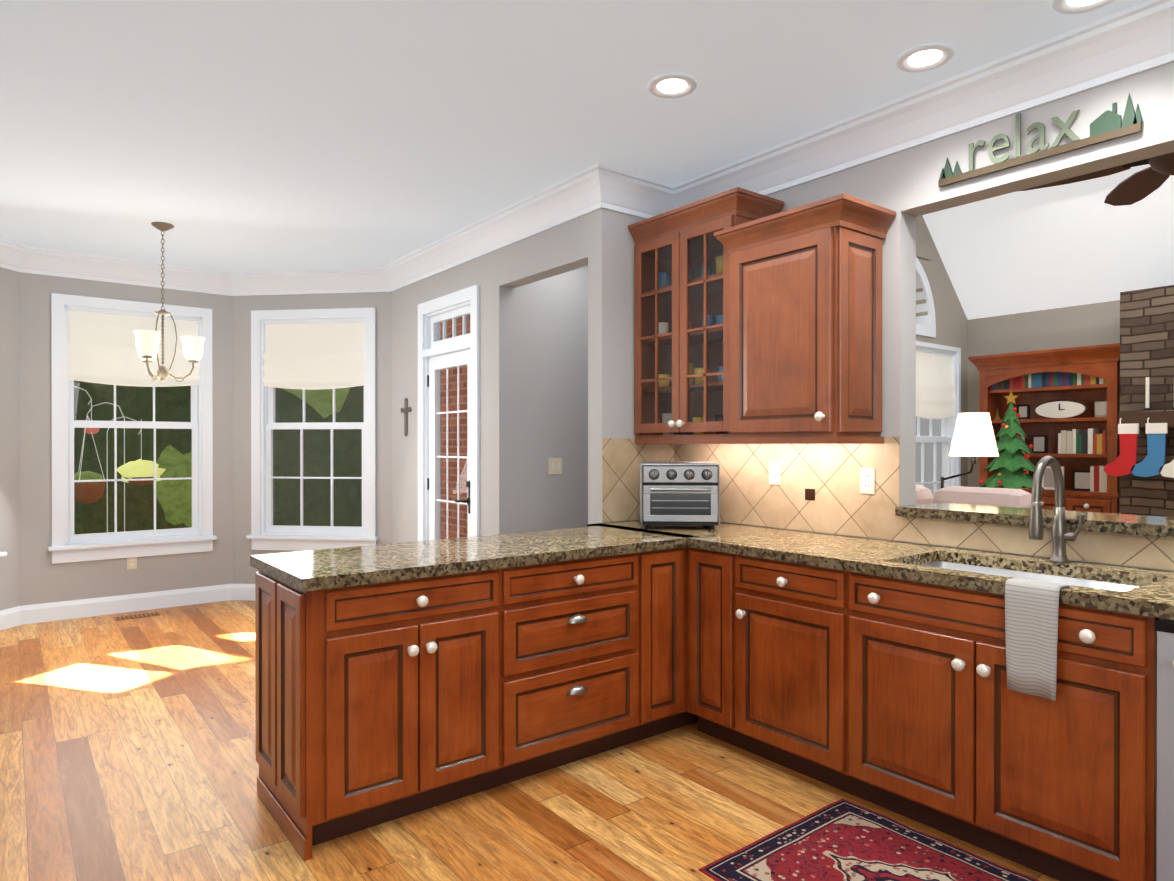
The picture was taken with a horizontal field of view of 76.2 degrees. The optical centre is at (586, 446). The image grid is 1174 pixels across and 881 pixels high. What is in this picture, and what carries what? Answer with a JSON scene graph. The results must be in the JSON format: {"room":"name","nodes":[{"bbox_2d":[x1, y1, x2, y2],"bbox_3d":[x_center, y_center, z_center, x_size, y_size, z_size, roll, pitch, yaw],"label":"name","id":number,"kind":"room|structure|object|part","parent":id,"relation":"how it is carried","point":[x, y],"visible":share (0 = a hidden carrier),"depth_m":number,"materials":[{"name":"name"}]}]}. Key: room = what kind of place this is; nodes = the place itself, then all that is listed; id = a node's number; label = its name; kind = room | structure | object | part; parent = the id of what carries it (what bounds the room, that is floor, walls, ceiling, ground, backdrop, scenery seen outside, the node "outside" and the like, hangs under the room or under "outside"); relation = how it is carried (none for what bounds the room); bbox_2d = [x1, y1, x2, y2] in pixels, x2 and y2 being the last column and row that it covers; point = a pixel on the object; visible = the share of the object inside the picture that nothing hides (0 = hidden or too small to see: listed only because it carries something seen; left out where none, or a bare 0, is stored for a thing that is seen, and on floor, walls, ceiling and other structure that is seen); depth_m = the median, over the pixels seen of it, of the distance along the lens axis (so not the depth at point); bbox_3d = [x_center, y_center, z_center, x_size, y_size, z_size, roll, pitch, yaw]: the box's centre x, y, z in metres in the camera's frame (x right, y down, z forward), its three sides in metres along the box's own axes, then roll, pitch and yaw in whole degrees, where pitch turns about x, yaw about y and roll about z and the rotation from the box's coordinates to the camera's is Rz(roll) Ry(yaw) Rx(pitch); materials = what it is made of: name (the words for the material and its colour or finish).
{"room":"kitchen","nodes":[
{"label":"kitchen","id":0,"kind":"room"},
{"bbox_2d":[0,600,1058,880],"bbox_3d":[1.135,1.365,3.711,8.900,0.050,10.700,0,0,-38],"label":"floor","id":1,"kind":"structure","parent":0,"point":[126,750],"depth_m":2.87,"materials":[{"name":"brown wood"}]},
{"bbox_2d":[114,612,159,620],"bbox_3d":[-3.530,1.329,5.877,0.300,0.008,0.110,0,0,-38],"label":"floor vent","id":2,"kind":"object","parent":1,"relation":"in","point":[136,616],"visible":1,"depth_m":5.86,"materials":[{"name":"brown metal"}]},
{"bbox_2d":[250,564,505,860],"bbox_3d":[-0.804,0.902,2.872,0.742,0.880,0.606,0,0,-38],"label":"base cabinet","id":3,"kind":"object","parent":1,"relation":"on","point":[398,680],"depth_m":2.62,"materials":[{"name":"brown wood"}]},
{"bbox_2d":[250,524,685,591],"bbox_3d":[-0.417,0.439,3.236,1.816,0.040,0.745,0,0,-38],"label":"countertop","id":4,"kind":"structure","parent":3,"relation":"on","point":[352,567],"depth_m":2.95,"materials":[{"name":"brown stone"}]},
{"bbox_2d":[506,552,645,782],"bbox_3d":[-0.230,0.901,3.315,0.707,0.880,0.606,0,0,-38],"label":"base cabinet","id":5,"kind":"object","parent":1,"relation":"on","point":[576,629],"depth_m":3.08,"materials":[{"name":"brown wood"}]},
{"bbox_2d":[646,548,685,737],"bbox_3d":[0.184,0.900,3.634,0.339,0.880,0.606,0,0,-38],"label":"base cabinet","id":6,"kind":"object","parent":1,"relation":"on","point":[665,571],"depth_m":3.39,"materials":[{"name":"brown wood"}]},
{"bbox_2d":[686,548,729,743],"bbox_3d":[0.786,0.900,3.547,0.620,0.880,0.300,0,0,-38],"label":"base cabinet","id":7,"kind":"object","parent":1,"relation":"on","point":[707,573],"depth_m":3.36,"materials":[{"name":"brown wood"}]},
{"bbox_2d":[730,556,933,799],"bbox_3d":[1.046,0.901,3.211,0.620,0.880,0.550,0,0,-38],"label":"base cabinet","id":8,"kind":"object","parent":1,"relation":"on","point":[819,691],"depth_m":2.88,"materials":[{"name":"brown wood"}]},
{"bbox_2d":[606,520,1173,619],"bbox_3d":[1.448,0.442,2.684,0.648,0.043,3.897,0,0,-38],"label":"countertop","id":9,"kind":"structure","parent":8,"relation":"on","point":[1153,595],"depth_m":2.81,"materials":[{"name":"brown stone"}]},
{"bbox_2d":[640,462,719,528],"bbox_3d":[0.479,0.249,3.924,0.400,0.335,0.402,0,0,3],"label":"fryer toaster oven","id":10,"kind":"object","parent":9,"relation":"on","point":[681,493],"visible":1,"depth_m":3.76,"materials":[{"name":"silver metal"}]},
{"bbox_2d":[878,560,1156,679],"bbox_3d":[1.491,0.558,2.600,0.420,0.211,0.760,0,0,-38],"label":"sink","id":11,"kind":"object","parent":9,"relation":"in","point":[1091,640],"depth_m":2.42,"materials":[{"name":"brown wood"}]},
{"bbox_2d":[1005,578,1069,700],"bbox_3d":[1.373,0.581,2.288,0.088,0.336,0.150,0,0,-38],"label":"dish towel","id":12,"kind":"object","parent":9,"relation":"hanging from","point":[1031,621],"visible":0.98,"depth_m":2.26,"materials":[{"name":"white fabric"}]},
{"bbox_2d":[1028,456,1084,563],"bbox_3d":[1.667,0.225,2.658,0.256,0.389,0.119,0,0,-38],"label":"faucet","id":13,"kind":"object","parent":9,"relation":"on","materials":[{"name":"silver metal"}]},
{"bbox_2d":[698,798,1038,880],"bbox_3d":[1.076,1.338,2.080,0.785,0.013,1.350,0,0,-38],"label":"runner rug","id":14,"kind":"object","parent":1,"relation":"on","point":[842,839],"visible":1,"depth_m":2.44,"materials":[{"name":"red fabric"}]},
{"bbox_2d":[941,412,998,488],"bbox_3d":[2.621,0.550,5.269,0.310,1.570,0.505,0,0,-38],"label":"floor lamp","id":15,"kind":"object","parent":1,"relation":"on","point":[973,437],"visible":0.71,"depth_m":5.09,"materials":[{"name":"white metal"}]},
{"bbox_2d":[916,484,1031,507],"bbox_3d":[2.222,0.787,4.674,0.900,1.100,1.600,0,0,-38],"label":"sofa","id":16,"kind":"object","parent":1,"relation":"on","point":[1007,497],"depth_m":4.29,"materials":[{"name":"beige fabric"}]},
{"bbox_2d":[968,343,1119,513],"bbox_3d":[4.013,0.256,6.478,0.425,2.150,1.208,0,0,-38],"label":"bookcase","id":17,"kind":"object","parent":1,"relation":"on","point":[1067,404],"visible":0.58,"depth_m":6.36,"materials":[{"name":"brown wood"}]},
{"bbox_2d":[990,372,1106,491],"bbox_3d":[4.029,-0.151,6.484,0.189,1.035,0.958,0,0,-38],"label":"books","id":18,"kind":"object","parent":17,"relation":"on","point":[1076,442],"depth_m":6.33,"materials":[{"name":"multicoloured paper"}]},
{"bbox_2d":[1104,285,1173,516],"bbox_3d":[4.831,0.076,4.907,1.050,2.520,2.285,0,0,-38],"label":"chimney","id":19,"kind":"object","parent":1,"relation":"on","point":[1142,465],"visible":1,"depth_m":5.56,"materials":[{"name":"brown brick"}]},
{"bbox_2d":[1154,618,1173,880],"bbox_3d":[1.948,0.909,1.978,0.678,0.872,0.598,0,0,-38],"label":"stainless steel dishwasher","id":20,"kind":"object","parent":1,"relation":"on","point":[1164,749],"visible":0.88,"depth_m":2.02,"materials":[{"name":"grey"}]},
{"bbox_3d":[3.296,0.953,5.819,0.500,0.760,0.900,0,0,-38],"label":"console table","id":21,"kind":"object","parent":1,"relation":"on","visible":0},
{"bbox_2d":[979,391,1044,489],"bbox_3d":[3.305,0.070,5.823,0.458,1.005,0.468,0,0,-38],"label":"tree","id":22,"kind":"object","parent":21,"relation":"on","point":[1010,463],"visible":0.9,"depth_m":5.75,"materials":[{"name":"green plastic"}]},
{"bbox_2d":[0,0,1146,271],"bbox_3d":[-0.283,-1.526,2.367,4.677,0.100,10.320,0,0,-38],"label":"ceiling","id":23,"kind":"structure","parent":0,"point":[272,134],"depth_m":3.21,"materials":[{"name":"grey paint"}]},
{"bbox_2d":[134,222,204,381],"bbox_3d":[-2.814,-0.959,5.029,0.438,1.050,0.455,0,0,-38],"label":"light","id":24,"kind":"object","parent":23,"relation":"hanging from","point":[147,342],"visible":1,"depth_m":4.99,"materials":[{"name":"white glass"}]},
{"bbox_2d":[647,73,696,98],"bbox_3d":[0.347,-1.472,3.056,0.204,0.012,0.204,0,0,-38],"label":"recessed light","id":25,"kind":"object","parent":23,"relation":"in","point":[672,85],"visible":0.98,"depth_m":3.04,"materials":[{"name":"white"}]},
{"bbox_2d":[896,43,954,71],"bbox_3d":[1.279,-1.471,2.836,0.204,0.012,0.204,0,0,-38],"label":"recessed light","id":26,"kind":"object","parent":23,"relation":"in","point":[925,57],"visible":1,"depth_m":2.82,"materials":[{"name":"white"}]},
{"bbox_2d":[1052,0,1113,13],"bbox_3d":[1.635,-1.470,2.439,0.204,0.012,0.204,0,0,-38],"label":"recessed light","id":27,"kind":"object","parent":23,"relation":"in","point":[1071,6],"visible":0.98,"depth_m":2.49,"materials":[{"name":"white"}]},
{"bbox_2d":[0,62,1173,610],"bbox_3d":[-0.287,-0.066,2.360,4.657,2.820,10.307,0,0,-38],"label":"wall","id":28,"kind":"structure","parent":0,"point":[556,340],"depth_m":5.16,"materials":[{"name":"grey paint"}]},
{"bbox_2d":[0,552,6,556],"bbox_3d":[-4.400,-0.139,4.882,0.210,2.070,1.170,0,0,7],"label":"window","id":29,"kind":"structure","parent":28,"relation":"in","point":[2,554],"depth_m":5.42,"materials":[{"name":"white"}]},
{"bbox_2d":[0,584,254,629],"bbox_3d":[-0.280,1.274,2.370,4.377,0.140,10.007,0,0,-38],"label":"baseboard","id":30,"kind":"structure","parent":28,"relation":"attached to","point":[38,613],"depth_m":6.00,"materials":[{"name":"white wood"}]},
{"bbox_2d":[127,557,136,569],"bbox_3d":[-3.683,0.932,6.057,0.072,0.116,0.008,0,0,-38],"label":"outlet","id":31,"kind":"object","parent":28,"relation":"attached to","point":[131,562],"visible":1,"depth_m":6.06,"materials":[{"name":"beige plastic"}]},
{"bbox_2d":[48,293,216,563],"bbox_3d":[-3.687,-0.143,6.114,1.170,2.070,0.210,0,0,-38],"label":"window","id":32,"kind":"structure","parent":28,"relation":"in","point":[200,424],"depth_m":6.04,"materials":[{"name":"white"}]},
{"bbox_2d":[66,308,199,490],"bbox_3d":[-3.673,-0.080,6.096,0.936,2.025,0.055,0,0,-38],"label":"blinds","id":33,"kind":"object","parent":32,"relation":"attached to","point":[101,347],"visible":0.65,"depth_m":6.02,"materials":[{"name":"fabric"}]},
{"bbox_2d":[246,308,378,550],"bbox_3d":[-2.341,-0.144,6.470,1.170,2.070,0.210,0,0,7],"label":"window","id":34,"kind":"structure","parent":28,"relation":"in","point":[266,534],"depth_m":6.46,"materials":[{"name":"white"}]},
{"bbox_2d":[262,320,364,389],"bbox_3d":[-2.344,-0.081,6.448,0.936,2.025,0.055,0,0,7],"label":"blinds","id":35,"kind":"object","parent":34,"relation":"attached to","point":[311,355],"visible":0.83,"depth_m":6.44,"materials":[{"name":"fabric"}]},
{"bbox_2d":[400,398,410,435],"bbox_3d":[-1.477,-0.243,6.086,0.026,0.314,0.194,0,0,-38],"label":"cross","id":36,"kind":"object","parent":28,"relation":"attached to","point":[405,409],"visible":0.96,"depth_m":6.07,"materials":[{"name":"grey metal"}]},
{"bbox_2d":[427,350,469,539],"bbox_3d":[-1.023,0.317,5.535,0.104,2.015,0.732,0,0,-38],"label":"patio door","id":37,"kind":"structure","parent":28,"relation":"in","point":[450,361],"depth_m":5.71,"materials":[{"name":"white wood"}]},
{"bbox_2d":[418,285,479,540],"bbox_3d":[-0.987,0.109,5.555,0.142,2.450,0.940,0,0,-38],"label":"door frame","id":38,"kind":"structure","parent":28,"relation":"attached to","point":[433,314],"depth_m":5.55,"materials":[{"name":"white wood"}]},
{"bbox_2d":[548,458,561,474],"bbox_3d":[-0.220,0.135,5.218,0.116,0.116,0.010,0,0,-38],"label":"light switch","id":39,"kind":"object","parent":28,"relation":"attached to","point":[554,466],"visible":1,"depth_m":5.21,"materials":[{"name":"beige plastic"}]},
{"bbox_2d":[0,0,1173,295],"bbox_3d":[-0.398,-1.388,2.271,4.077,0.176,10.007,0,0,-38],"label":"crown molding","id":40,"kind":"structure","parent":28,"relation":"attached to","point":[1138,38],"depth_m":3.78,"materials":[{"name":"white wood"}]},
{"bbox_2d":[724,195,887,438],"bbox_3d":[1.003,-0.542,3.480,0.366,0.994,0.601,0,0,-38],"label":"upper cabinet","id":41,"kind":"object","parent":28,"relation":"attached to","point":[757,318],"depth_m":3.29,"materials":[{"name":"brown wood"}]},
{"bbox_3d":[0.612,-0.629,3.991,0.362,1.225,0.795,0,0,-38],"label":"cabinet wall glass door","id":42,"kind":"part","parent":41,"relation":"part of","materials":[{"name":"brown wood"}]},
{"bbox_3d":[0.988,-0.527,3.468,0.405,1.025,0.713,0,0,-38],"label":"cabinet wall raised panel","id":43,"kind":"part","parent":41,"relation":"part of","materials":[{"name":"brown wood"}]},
{"bbox_2d":[602,437,1173,570],"bbox_3d":[1.673,0.188,2.480,0.548,0.460,4.500,0,0,-38],"label":"tile backsplash","id":44,"kind":"structure","parent":28,"relation":"attached to","point":[817,489],"depth_m":3.58,"materials":[{"name":"beige tile"}]},
{"bbox_2d":[769,461,780,484],"bbox_3d":[0.961,0.134,3.831,0.008,0.120,0.074,0,0,-38],"label":"outlet","id":45,"kind":"object","parent":44,"relation":"attached to","point":[774,466],"depth_m":3.83,"materials":[{"name":"beige plastic"}]},
{"bbox_2d":[860,468,874,493],"bbox_3d":[1.280,0.156,3.418,0.008,0.120,0.074,0,0,-38],"label":"outlet","id":46,"kind":"object","parent":44,"relation":"attached to","point":[867,480],"depth_m":3.41,"materials":[{"name":"beige plastic"}]},
{"bbox_2d":[895,503,1173,537],"bbox_3d":[2.436,0.284,2.172,0.375,0.040,3.076,0,0,-38],"label":"sill ledge","id":47,"kind":"object","parent":28,"relation":"on","point":[1154,526],"visible":0.8,"depth_m":2.89,"materials":[{"name":"brown stone"}]},
{"bbox_2d":[938,94,1142,186],"bbox_3d":[1.700,-1.191,2.866,0.012,0.196,0.715,0,0,-38],"label":"sign","id":48,"kind":"object","parent":28,"relation":"attached to","point":[1106,126],"visible":1,"depth_m":2.82,"materials":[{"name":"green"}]},
{"bbox_2d":[916,215,967,486],"bbox_3d":[2.141,-1.168,6.140,3.810,5.000,0.130,0,0,-38],"label":"wall","id":49,"kind":"structure","parent":0,"point":[951,319],"depth_m":6.97,"materials":[{"name":"beige paint"}]},
{"bbox_2d":[916,257,935,337],"bbox_3d":[2.595,-1.389,6.476,1.380,0.780,0.152,0,0,-38],"label":"arch","id":50,"kind":"object","parent":49,"relation":"attached to","point":[926,325],"visible":0.21,"depth_m":6.77,"materials":[{"name":"white wood"}]},
{"bbox_2d":[916,341,960,497],"bbox_3d":[3.176,-0.015,6.905,0.930,1.850,0.190,0,0,-38],"label":"window","id":51,"kind":"structure","parent":49,"relation":"in","point":[951,465],"depth_m":7.11,"materials":[{"name":"white wood"}]},
{"bbox_2d":[916,349,955,418],"bbox_3d":[3.184,-0.575,6.893,0.776,0.640,0.055,0,0,-38],"label":"roman shade","id":52,"kind":"object","parent":51,"relation":"attached to","point":[935,391],"visible":0.94,"depth_m":6.90,"materials":[{"name":"fabric"}]},
{"bbox_2d":[968,300,1119,486],"bbox_3d":[5.716,-1.163,4.731,0.130,5.000,6.730,0,0,-38],"label":"wall","id":53,"kind":"structure","parent":0,"point":[1093,324],"depth_m":6.77,"materials":[{"name":"beige paint"}]},
{"bbox_2d":[922,164,1173,319],"bbox_3d":[4.044,-2.290,3.481,4.640,2.340,7.000,0,0,-38],"label":"ceiling","id":54,"kind":"structure","parent":0,"point":[1070,244],"depth_m":6.25,"materials":[{"name":"white paint"}]},
{"bbox_2d":[1016,152,1173,205],"bbox_3d":[2.693,-1.854,3.455,1.387,1.169,1.446,0,0,-38],"label":"ceiling fan","id":55,"kind":"object","parent":54,"relation":"hanging from","point":[1137,186],"visible":0.48,"depth_m":3.79,"materials":[{"name":"brown wood"}]},
{"bbox_3d":[-5.645,1.708,5.869,24.000,0.050,26.000,0,0,-38],"label":"lawn","id":56,"kind":"structure","parent":0,"visible":0},
{"bbox_2d":[74,314,469,538],"bbox_3d":[-5.453,-2.239,7.847,19.695,13.651,18.429,0,0,-38],"label":"outdoor view","id":57,"kind":"object","parent":56,"relation":"on","point":[105,519],"depth_m":8.25,"materials":[{"name":"green plant"}]}
]}

